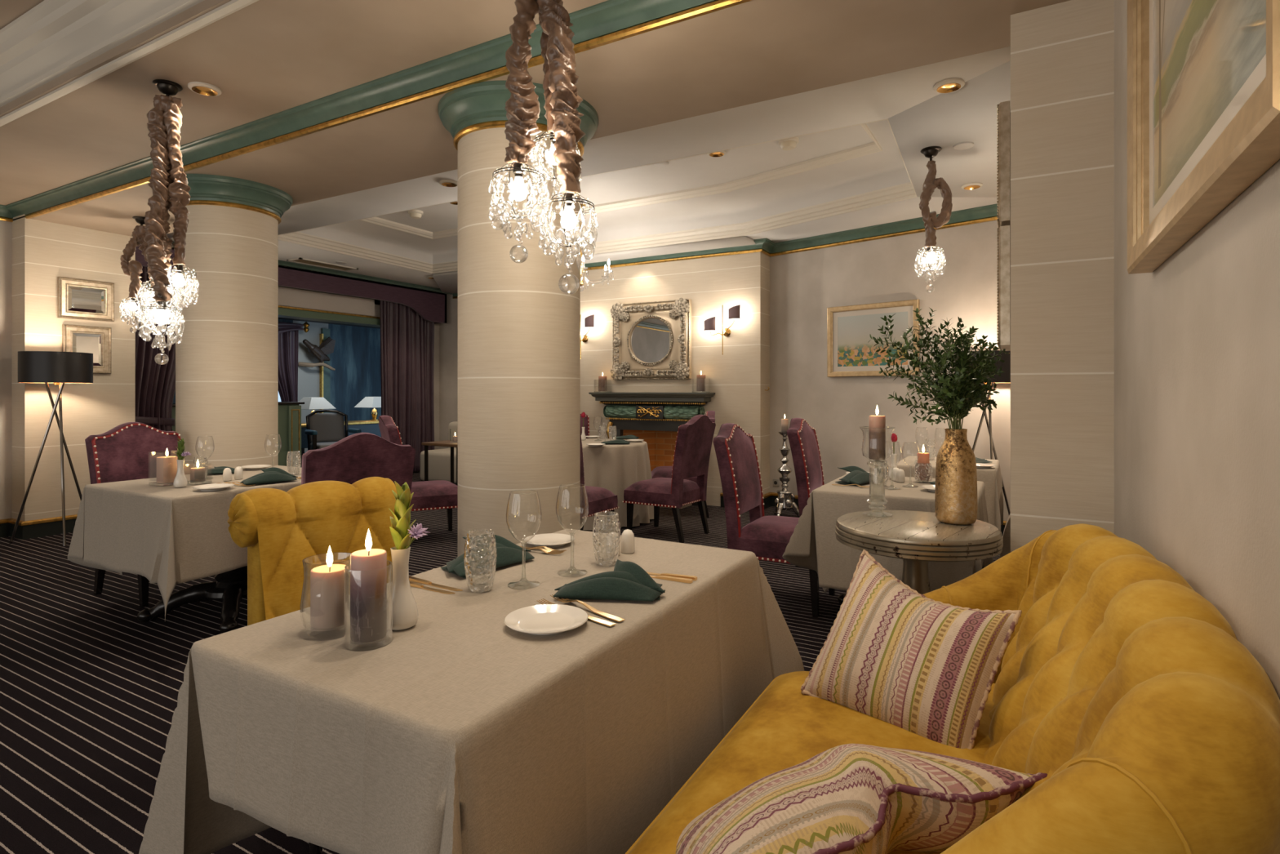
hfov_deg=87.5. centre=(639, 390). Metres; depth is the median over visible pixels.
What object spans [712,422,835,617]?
dining chair
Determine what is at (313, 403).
table lamp
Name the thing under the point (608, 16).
beam
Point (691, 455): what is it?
dining chair
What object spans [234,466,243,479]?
salt shaker
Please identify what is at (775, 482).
wall socket
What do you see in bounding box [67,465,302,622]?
tablecloth
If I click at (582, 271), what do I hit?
chandelier
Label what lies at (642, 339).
ornate mirror
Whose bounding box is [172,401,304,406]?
countertop
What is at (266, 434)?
wine glass
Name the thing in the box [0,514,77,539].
baseboard
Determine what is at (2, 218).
trim
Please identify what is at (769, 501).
baseboard
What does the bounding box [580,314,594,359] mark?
wall sconce
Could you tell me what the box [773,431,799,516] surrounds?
candlestick
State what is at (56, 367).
floor lamp
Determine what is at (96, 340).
wall mirror
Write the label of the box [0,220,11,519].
wall
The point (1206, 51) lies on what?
painting
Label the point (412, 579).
knife
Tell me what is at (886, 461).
tumbler
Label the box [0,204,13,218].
trim
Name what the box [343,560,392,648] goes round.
candle holder
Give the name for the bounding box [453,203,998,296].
trim
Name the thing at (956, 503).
vase
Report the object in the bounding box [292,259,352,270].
grille
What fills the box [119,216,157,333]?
pendant lamp
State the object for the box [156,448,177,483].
candle
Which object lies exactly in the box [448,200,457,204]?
recessed light
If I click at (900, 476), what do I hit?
salt shaker
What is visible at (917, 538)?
side table
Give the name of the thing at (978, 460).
napkin
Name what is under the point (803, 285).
wall
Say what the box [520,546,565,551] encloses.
fork
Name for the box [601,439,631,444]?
napkin
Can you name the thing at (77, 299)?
wall mirror
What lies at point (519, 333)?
column
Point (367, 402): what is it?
table lamp
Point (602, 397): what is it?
mantel shelf
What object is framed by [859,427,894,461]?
glass cup
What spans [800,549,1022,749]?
cushion
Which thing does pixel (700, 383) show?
candle
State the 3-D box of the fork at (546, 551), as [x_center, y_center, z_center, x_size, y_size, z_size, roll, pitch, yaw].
[-0.330,0.489,2.064,0.211,0.013,0.024,0,0,25]
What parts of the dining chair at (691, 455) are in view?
leg, leg, seat trim, seat, post, leg, trim, backrest, post, leg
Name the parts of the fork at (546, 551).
handle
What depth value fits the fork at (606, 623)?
1.44 m
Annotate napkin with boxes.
[205,466,235,474]
[240,466,297,484]
[440,533,534,577]
[553,559,665,601]
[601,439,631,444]
[612,435,639,439]
[835,466,882,485]
[975,457,991,463]
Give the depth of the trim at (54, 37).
3.20 m
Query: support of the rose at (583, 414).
in the bud vase at (583, 435)
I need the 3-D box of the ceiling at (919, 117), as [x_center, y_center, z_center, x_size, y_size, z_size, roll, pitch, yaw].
[-0.562,-1.570,6.814,8.900,0.080,4.900,0,0,30]
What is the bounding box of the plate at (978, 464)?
[976,462,995,468]
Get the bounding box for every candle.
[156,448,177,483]
[190,459,205,481]
[310,546,348,628]
[350,528,386,642]
[452,432,457,441]
[598,373,606,391]
[696,371,705,391]
[781,414,788,431]
[868,404,885,459]
[917,444,928,480]
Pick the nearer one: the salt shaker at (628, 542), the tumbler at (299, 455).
the salt shaker at (628, 542)
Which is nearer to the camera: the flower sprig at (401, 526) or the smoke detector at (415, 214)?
the flower sprig at (401, 526)
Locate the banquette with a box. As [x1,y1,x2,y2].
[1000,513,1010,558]
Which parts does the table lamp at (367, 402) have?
lamp shade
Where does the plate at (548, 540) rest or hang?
on the tablecloth at (466, 731)
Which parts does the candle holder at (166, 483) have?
glass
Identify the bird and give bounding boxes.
[298,336,335,370]
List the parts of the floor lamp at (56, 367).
leg, lamp shade, leg, leg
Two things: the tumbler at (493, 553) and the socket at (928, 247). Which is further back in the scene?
the socket at (928, 247)
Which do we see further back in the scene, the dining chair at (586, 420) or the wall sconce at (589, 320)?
the wall sconce at (589, 320)
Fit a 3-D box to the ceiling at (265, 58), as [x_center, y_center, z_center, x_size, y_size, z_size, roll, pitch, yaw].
[-2.161,-1.720,3.487,8.400,0.300,0.905,0,0,30]
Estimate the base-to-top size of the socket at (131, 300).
0.045 m
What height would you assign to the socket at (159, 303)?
0.045 m
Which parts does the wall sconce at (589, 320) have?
rod, lamp shade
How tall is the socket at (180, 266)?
0.045 m
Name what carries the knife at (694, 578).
on the tablecloth at (466, 731)
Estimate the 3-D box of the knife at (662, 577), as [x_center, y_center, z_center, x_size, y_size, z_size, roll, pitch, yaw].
[0.040,0.493,1.782,0.212,0.008,0.016,0,0,27]
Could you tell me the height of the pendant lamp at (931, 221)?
0.932 m
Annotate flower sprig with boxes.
[175,438,191,459]
[389,480,428,549]
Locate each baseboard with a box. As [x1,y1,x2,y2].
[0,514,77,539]
[720,492,1006,535]
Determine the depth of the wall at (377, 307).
10.67 m
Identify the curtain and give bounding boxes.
[135,266,175,431]
[278,321,303,401]
[380,300,434,471]
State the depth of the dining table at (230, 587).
3.67 m
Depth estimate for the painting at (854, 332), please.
6.48 m
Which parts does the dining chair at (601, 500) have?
leg, backrest, post, seat, seat trim, leg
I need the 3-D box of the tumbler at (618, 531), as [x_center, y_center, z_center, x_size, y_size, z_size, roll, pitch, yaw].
[-0.096,0.424,1.919,0.081,0.146,0.081,0,0,30]
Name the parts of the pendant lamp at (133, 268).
bulb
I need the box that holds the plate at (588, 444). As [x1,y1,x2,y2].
[586,443,605,446]
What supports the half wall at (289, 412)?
on the floor
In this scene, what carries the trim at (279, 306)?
attached to the wall at (377, 307)
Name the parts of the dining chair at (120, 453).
leg, backrest, trim, leg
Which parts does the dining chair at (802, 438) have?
post, backrest, trim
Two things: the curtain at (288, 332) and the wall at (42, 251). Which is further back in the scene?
the curtain at (288, 332)
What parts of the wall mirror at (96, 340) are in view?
mirror pane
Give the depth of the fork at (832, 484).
3.46 m
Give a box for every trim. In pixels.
[0,0,258,126]
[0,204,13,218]
[0,216,13,222]
[15,0,751,219]
[172,241,453,294]
[278,118,916,273]
[278,305,380,319]
[320,328,329,413]
[320,333,323,413]
[360,123,882,239]
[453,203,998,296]
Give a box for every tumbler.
[192,456,208,479]
[286,450,301,475]
[463,528,497,592]
[592,511,620,566]
[598,424,606,439]
[608,426,617,440]
[874,459,888,485]
[924,439,936,459]
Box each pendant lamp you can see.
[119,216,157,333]
[134,79,199,364]
[488,0,598,294]
[914,146,952,293]
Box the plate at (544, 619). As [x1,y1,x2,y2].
[504,604,588,635]
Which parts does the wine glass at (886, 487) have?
stem and foot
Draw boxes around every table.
[137,565,247,633]
[301,419,381,467]
[421,440,457,485]
[835,510,1003,594]
[837,593,846,604]
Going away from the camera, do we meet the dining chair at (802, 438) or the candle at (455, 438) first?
the dining chair at (802, 438)
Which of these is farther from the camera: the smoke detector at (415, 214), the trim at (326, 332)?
the trim at (326, 332)
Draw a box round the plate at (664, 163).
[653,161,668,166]
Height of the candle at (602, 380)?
0.223 m
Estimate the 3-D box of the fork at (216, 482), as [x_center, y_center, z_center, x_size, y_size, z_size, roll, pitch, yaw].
[-2.138,0.489,3.517,0.216,0.013,0.024,0,0,16]
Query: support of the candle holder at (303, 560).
on the tablecloth at (466, 731)
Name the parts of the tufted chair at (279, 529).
panel, leg, backrest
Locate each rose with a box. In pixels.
[581,411,585,426]
[889,433,897,453]
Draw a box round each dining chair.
[84,422,217,607]
[301,432,415,534]
[378,415,457,531]
[580,413,589,438]
[580,433,619,533]
[622,414,715,542]
[651,410,715,518]
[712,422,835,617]
[786,417,824,566]
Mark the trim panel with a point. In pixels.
(287, 296)
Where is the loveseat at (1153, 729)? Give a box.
[625,523,1279,853]
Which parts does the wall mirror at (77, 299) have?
mirror pane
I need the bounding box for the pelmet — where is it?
[135,244,446,324]
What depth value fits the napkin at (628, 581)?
1.59 m
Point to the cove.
(886, 168)
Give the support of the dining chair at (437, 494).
on the floor
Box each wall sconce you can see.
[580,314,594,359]
[704,304,740,355]
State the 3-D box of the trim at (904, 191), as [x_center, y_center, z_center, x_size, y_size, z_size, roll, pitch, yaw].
[-0.677,-1.627,6.419,6.190,0.115,2.380,0,0,30]
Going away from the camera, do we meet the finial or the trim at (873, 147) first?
the trim at (873, 147)
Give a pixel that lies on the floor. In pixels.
(89, 689)
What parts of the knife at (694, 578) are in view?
blade, handle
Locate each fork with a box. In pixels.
[216,482,251,485]
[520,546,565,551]
[525,547,563,554]
[537,598,615,626]
[550,594,624,622]
[831,484,869,487]
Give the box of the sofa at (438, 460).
[420,421,457,483]
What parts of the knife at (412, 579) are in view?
handle, blade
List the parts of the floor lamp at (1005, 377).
lamp shade, leg, leg, leg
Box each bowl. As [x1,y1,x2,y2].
[506,492,541,542]
[555,485,588,533]
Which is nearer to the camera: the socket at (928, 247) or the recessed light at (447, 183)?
the socket at (928, 247)
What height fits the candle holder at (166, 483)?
0.175 m
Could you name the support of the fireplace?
on the floor
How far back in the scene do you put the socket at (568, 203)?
2.26 m
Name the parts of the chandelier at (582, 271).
stem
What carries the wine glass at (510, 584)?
on the tablecloth at (466, 731)
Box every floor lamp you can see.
[8,351,93,546]
[954,350,1010,515]
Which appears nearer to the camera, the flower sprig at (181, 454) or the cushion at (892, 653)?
the cushion at (892, 653)
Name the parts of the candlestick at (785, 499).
scroll leg, stem, scroll leg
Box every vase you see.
[173,459,187,487]
[386,546,418,631]
[581,426,586,439]
[888,453,897,479]
[934,428,977,524]
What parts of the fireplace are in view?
lintel panel, emblem panel, cornice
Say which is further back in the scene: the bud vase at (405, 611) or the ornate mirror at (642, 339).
the ornate mirror at (642, 339)
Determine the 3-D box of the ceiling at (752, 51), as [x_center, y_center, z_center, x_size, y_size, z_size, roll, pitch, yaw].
[-1.964,-1.665,4.341,8.900,0.410,0.865,0,0,30]
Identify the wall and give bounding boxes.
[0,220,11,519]
[11,213,135,520]
[278,285,439,471]
[439,294,457,448]
[580,251,769,506]
[769,220,1010,520]
[1114,0,1279,699]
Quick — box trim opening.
[278,307,380,327]
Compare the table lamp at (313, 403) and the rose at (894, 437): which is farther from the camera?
the table lamp at (313, 403)
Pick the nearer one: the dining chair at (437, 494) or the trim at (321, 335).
the dining chair at (437, 494)
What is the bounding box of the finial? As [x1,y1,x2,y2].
[303,321,309,332]
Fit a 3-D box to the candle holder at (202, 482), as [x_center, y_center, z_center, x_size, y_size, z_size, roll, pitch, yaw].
[-2.376,0.445,3.595,0.095,0.105,0.095,0,0,25]
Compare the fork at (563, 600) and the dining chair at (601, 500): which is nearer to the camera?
the fork at (563, 600)
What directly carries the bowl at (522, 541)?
on the wine glass at (510, 584)
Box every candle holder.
[149,449,173,485]
[185,462,211,484]
[300,552,351,638]
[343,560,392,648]
[858,426,895,516]
[914,462,933,482]
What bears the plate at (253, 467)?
on the tablecloth at (170, 535)
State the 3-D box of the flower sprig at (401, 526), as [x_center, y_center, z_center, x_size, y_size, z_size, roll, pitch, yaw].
[-0.487,0.310,1.401,0.094,0.244,0.063,0,0,16]
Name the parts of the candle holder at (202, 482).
glass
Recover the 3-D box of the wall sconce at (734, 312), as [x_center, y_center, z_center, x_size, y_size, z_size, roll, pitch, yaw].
[0.882,-0.652,7.161,0.412,0.535,0.112,0,0,30]
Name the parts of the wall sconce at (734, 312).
lamp shade, rod, arm, lamp shade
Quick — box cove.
[298,119,911,263]
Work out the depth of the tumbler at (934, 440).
4.84 m
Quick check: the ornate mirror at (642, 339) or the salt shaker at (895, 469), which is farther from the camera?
the ornate mirror at (642, 339)
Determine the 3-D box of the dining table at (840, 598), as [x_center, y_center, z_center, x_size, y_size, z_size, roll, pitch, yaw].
[1.384,0.876,3.535,0.775,0.746,0.773,0,0,30]
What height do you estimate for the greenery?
0.623 m
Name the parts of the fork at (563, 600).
handle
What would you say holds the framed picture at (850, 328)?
attached to the wall at (803, 285)
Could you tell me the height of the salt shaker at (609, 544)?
0.072 m
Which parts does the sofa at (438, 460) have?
seat, backrest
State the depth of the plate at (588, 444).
6.05 m
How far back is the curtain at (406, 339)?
9.98 m
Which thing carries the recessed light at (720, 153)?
in the ceiling at (704, 170)
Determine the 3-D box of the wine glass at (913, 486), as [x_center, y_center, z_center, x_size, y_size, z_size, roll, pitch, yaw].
[1.412,0.384,3.493,0.085,0.227,0.085,0,0,-36]
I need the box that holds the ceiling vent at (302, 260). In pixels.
[286,257,358,271]
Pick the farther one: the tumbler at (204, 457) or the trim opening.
the trim opening
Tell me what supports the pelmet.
attached to the wall at (377, 307)
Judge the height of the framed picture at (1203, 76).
1.070 m
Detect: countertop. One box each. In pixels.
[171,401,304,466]
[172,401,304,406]
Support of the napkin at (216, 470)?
on the tablecloth at (170, 535)
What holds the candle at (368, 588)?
in the candle holder at (345, 569)
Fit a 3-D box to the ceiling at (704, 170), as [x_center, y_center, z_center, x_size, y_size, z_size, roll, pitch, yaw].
[-0.452,-1.865,6.228,5.070,0.001,0.890,0,0,30]
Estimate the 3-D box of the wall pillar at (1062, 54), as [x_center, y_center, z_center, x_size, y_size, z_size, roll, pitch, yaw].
[1.840,-0.250,2.768,0.530,3.000,0.690,0,0,30]
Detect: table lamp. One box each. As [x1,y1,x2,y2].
[298,397,336,413]
[354,396,381,420]
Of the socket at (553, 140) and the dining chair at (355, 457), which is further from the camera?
the dining chair at (355, 457)
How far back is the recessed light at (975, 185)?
5.11 m
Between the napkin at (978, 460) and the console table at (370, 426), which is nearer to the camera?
the napkin at (978, 460)
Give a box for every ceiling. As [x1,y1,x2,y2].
[0,0,44,29]
[0,0,607,205]
[30,0,1070,236]
[166,46,1010,294]
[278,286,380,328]
[375,124,873,231]
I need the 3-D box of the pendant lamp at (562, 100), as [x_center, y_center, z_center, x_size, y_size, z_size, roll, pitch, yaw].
[-0.333,-0.949,2.329,0.372,1.243,0.339,0,0,-6]
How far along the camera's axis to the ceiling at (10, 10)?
3.20 m
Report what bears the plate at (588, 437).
on the tablecloth at (614, 468)
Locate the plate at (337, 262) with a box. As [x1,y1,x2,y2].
[335,261,346,263]
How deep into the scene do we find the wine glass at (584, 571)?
1.82 m
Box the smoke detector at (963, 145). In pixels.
[953,142,973,150]
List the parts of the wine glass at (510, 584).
stem and foot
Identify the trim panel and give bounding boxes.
[278,286,374,315]
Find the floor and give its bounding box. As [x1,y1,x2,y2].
[0,471,999,853]
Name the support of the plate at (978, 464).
on the tablecloth at (991, 477)
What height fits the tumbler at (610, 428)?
0.146 m
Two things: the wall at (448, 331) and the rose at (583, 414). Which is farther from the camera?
the wall at (448, 331)
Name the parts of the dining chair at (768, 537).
post, backrest, trim, post, seat, seat trim, leg, leg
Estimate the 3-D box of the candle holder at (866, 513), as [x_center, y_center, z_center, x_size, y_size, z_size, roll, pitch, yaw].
[1.016,0.342,2.867,0.148,0.374,0.148,0,0,30]
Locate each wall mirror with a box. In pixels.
[57,276,114,321]
[62,324,111,373]
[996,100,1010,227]
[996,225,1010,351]
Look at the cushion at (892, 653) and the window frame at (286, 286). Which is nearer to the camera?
the cushion at (892, 653)
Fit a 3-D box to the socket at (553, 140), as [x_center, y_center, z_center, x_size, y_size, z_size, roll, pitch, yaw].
[-0.304,-0.907,2.410,0.040,0.045,0.040,0,0,30]
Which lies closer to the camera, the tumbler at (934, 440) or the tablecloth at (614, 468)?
the tumbler at (934, 440)
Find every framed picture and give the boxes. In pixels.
[826,298,919,377]
[1127,0,1279,274]
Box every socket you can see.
[129,297,136,302]
[156,301,166,310]
[173,264,183,273]
[512,162,524,177]
[550,132,555,143]
[563,192,574,207]
[773,478,779,486]
[926,246,933,252]
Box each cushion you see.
[627,671,995,853]
[675,743,1047,853]
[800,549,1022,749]
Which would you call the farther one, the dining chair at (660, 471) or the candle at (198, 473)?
the dining chair at (660, 471)
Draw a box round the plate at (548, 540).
[524,533,574,547]
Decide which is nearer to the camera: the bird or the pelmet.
the pelmet
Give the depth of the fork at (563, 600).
1.50 m
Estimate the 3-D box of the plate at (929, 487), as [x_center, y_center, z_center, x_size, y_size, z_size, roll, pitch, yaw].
[1.490,0.488,3.328,0.176,0.018,0.176,0,0,30]
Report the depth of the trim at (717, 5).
3.29 m
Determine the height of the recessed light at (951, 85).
0.018 m
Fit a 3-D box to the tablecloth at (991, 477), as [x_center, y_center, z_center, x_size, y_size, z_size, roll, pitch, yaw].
[2.134,0.744,4.710,0.738,0.493,0.917,0,0,30]
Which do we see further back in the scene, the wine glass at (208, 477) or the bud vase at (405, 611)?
the wine glass at (208, 477)
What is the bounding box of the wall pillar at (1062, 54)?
[1010,0,1114,551]
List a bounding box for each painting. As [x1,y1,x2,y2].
[837,311,907,366]
[1154,0,1266,205]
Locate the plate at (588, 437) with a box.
[586,435,600,438]
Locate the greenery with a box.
[867,306,1008,429]
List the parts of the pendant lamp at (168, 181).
bulb, bulb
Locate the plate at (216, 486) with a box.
[192,483,234,491]
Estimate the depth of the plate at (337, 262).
8.12 m
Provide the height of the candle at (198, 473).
0.118 m
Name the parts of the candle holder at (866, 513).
glass stem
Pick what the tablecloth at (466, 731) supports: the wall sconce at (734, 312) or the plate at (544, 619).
the plate at (544, 619)
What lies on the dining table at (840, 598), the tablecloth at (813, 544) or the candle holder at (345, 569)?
the tablecloth at (813, 544)
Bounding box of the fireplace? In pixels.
[588,392,715,508]
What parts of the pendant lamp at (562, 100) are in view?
bulb, bulb, bulb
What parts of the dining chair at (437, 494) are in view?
backrest, trim, seat, seat trim, leg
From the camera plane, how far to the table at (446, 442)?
7.97 m
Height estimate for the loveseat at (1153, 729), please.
0.914 m
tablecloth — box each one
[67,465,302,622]
[138,528,804,853]
[582,438,653,529]
[782,474,993,592]
[896,455,1003,530]
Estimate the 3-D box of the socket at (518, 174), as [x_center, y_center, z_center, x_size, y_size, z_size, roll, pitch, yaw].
[-0.407,-0.740,2.250,0.040,0.045,0.040,0,0,30]
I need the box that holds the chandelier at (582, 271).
[580,203,613,291]
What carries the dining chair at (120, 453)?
on the floor
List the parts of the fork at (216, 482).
handle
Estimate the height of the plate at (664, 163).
0.012 m
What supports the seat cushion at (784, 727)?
on the loveseat at (1153, 729)
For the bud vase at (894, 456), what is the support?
on the tablecloth at (813, 544)
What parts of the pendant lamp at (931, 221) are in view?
bulb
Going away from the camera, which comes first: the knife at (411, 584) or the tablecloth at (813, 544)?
the knife at (411, 584)
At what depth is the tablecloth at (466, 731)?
1.26 m
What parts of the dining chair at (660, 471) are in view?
seat, leg, backrest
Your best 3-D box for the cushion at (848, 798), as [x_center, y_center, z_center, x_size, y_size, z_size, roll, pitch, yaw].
[0.327,0.766,1.169,0.625,0.291,0.376,0,0,-19]
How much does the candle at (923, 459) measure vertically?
0.193 m
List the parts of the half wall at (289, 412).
gilt frame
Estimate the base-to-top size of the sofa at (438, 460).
0.800 m
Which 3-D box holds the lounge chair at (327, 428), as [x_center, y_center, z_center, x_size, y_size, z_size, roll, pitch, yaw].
[-4.644,0.766,10.101,0.700,0.968,0.713,0,0,-40]
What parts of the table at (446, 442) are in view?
leg, leg, leg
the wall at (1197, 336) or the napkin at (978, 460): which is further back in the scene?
the napkin at (978, 460)
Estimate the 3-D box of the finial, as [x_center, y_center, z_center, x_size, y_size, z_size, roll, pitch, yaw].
[-5.919,-1.130,11.863,0.120,0.200,0.114,0,0,30]
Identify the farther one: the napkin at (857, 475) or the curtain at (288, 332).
the curtain at (288, 332)
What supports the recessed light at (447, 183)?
in the ceiling at (919, 117)
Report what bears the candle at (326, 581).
in the candle holder at (303, 560)
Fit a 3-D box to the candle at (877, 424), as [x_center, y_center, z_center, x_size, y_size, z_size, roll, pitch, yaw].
[1.016,0.176,2.867,0.067,0.233,0.067,0,0,30]
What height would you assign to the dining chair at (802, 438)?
1.049 m
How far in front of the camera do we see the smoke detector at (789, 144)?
4.92 m
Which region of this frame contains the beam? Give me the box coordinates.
[4,0,715,217]
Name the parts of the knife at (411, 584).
handle, blade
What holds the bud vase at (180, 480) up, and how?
on the tablecloth at (170, 535)
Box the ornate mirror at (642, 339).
[610,297,691,380]
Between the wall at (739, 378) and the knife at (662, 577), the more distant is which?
the wall at (739, 378)
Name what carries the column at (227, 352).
on the floor
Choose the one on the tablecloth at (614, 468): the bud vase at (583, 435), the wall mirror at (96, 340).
the bud vase at (583, 435)
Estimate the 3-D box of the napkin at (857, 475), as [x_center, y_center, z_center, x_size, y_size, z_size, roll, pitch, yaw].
[1.169,0.455,3.653,0.207,0.077,0.324,0,0,45]
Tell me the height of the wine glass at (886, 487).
0.239 m
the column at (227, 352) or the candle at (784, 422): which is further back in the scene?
the candle at (784, 422)
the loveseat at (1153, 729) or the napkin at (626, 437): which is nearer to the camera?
the loveseat at (1153, 729)
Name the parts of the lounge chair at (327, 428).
armrest, leg, seat, backrest, frame, armrest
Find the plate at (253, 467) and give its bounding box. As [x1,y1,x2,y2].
[240,464,271,470]
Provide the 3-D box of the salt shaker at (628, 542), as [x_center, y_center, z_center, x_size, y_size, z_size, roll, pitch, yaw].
[-0.038,0.461,2.058,0.043,0.072,0.043,0,0,30]
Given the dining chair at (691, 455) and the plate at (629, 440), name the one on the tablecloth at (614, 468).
the plate at (629, 440)
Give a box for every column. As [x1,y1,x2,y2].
[175,173,292,474]
[437,80,598,556]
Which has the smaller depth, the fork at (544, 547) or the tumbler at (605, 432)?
the fork at (544, 547)
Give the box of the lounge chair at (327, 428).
[304,408,361,450]
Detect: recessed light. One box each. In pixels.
[187,81,221,96]
[439,179,457,186]
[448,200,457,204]
[706,150,726,157]
[933,78,964,93]
[961,182,982,190]
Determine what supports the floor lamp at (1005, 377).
on the floor
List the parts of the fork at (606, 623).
handle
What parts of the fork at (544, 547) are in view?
handle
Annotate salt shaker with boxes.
[222,467,231,480]
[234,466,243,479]
[605,531,620,556]
[620,528,635,554]
[891,467,898,480]
[895,468,905,482]
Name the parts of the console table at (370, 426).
leg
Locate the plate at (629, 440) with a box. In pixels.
[626,439,643,442]
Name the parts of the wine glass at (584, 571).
stem and foot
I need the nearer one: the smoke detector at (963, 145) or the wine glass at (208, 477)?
the wine glass at (208, 477)
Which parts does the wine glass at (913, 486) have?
stem and foot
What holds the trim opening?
attached to the wall at (377, 307)
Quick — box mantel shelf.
[588,392,715,401]
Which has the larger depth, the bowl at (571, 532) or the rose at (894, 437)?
the rose at (894, 437)
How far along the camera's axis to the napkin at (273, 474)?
3.61 m
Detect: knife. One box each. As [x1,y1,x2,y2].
[408,575,462,591]
[409,581,455,594]
[647,572,697,580]
[649,575,693,583]
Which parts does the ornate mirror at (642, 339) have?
mirror pane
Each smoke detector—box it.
[408,209,422,218]
[777,136,799,150]
[953,142,973,150]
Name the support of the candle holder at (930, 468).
on the tablecloth at (813, 544)
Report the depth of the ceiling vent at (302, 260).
8.25 m
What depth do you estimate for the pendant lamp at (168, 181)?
3.40 m
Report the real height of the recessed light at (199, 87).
0.018 m
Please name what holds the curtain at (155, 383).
hanging from the pelmet
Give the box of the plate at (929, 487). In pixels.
[920,484,935,491]
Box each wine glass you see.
[195,435,214,479]
[264,434,281,463]
[506,489,541,589]
[555,484,588,577]
[884,441,901,488]
[901,442,919,487]

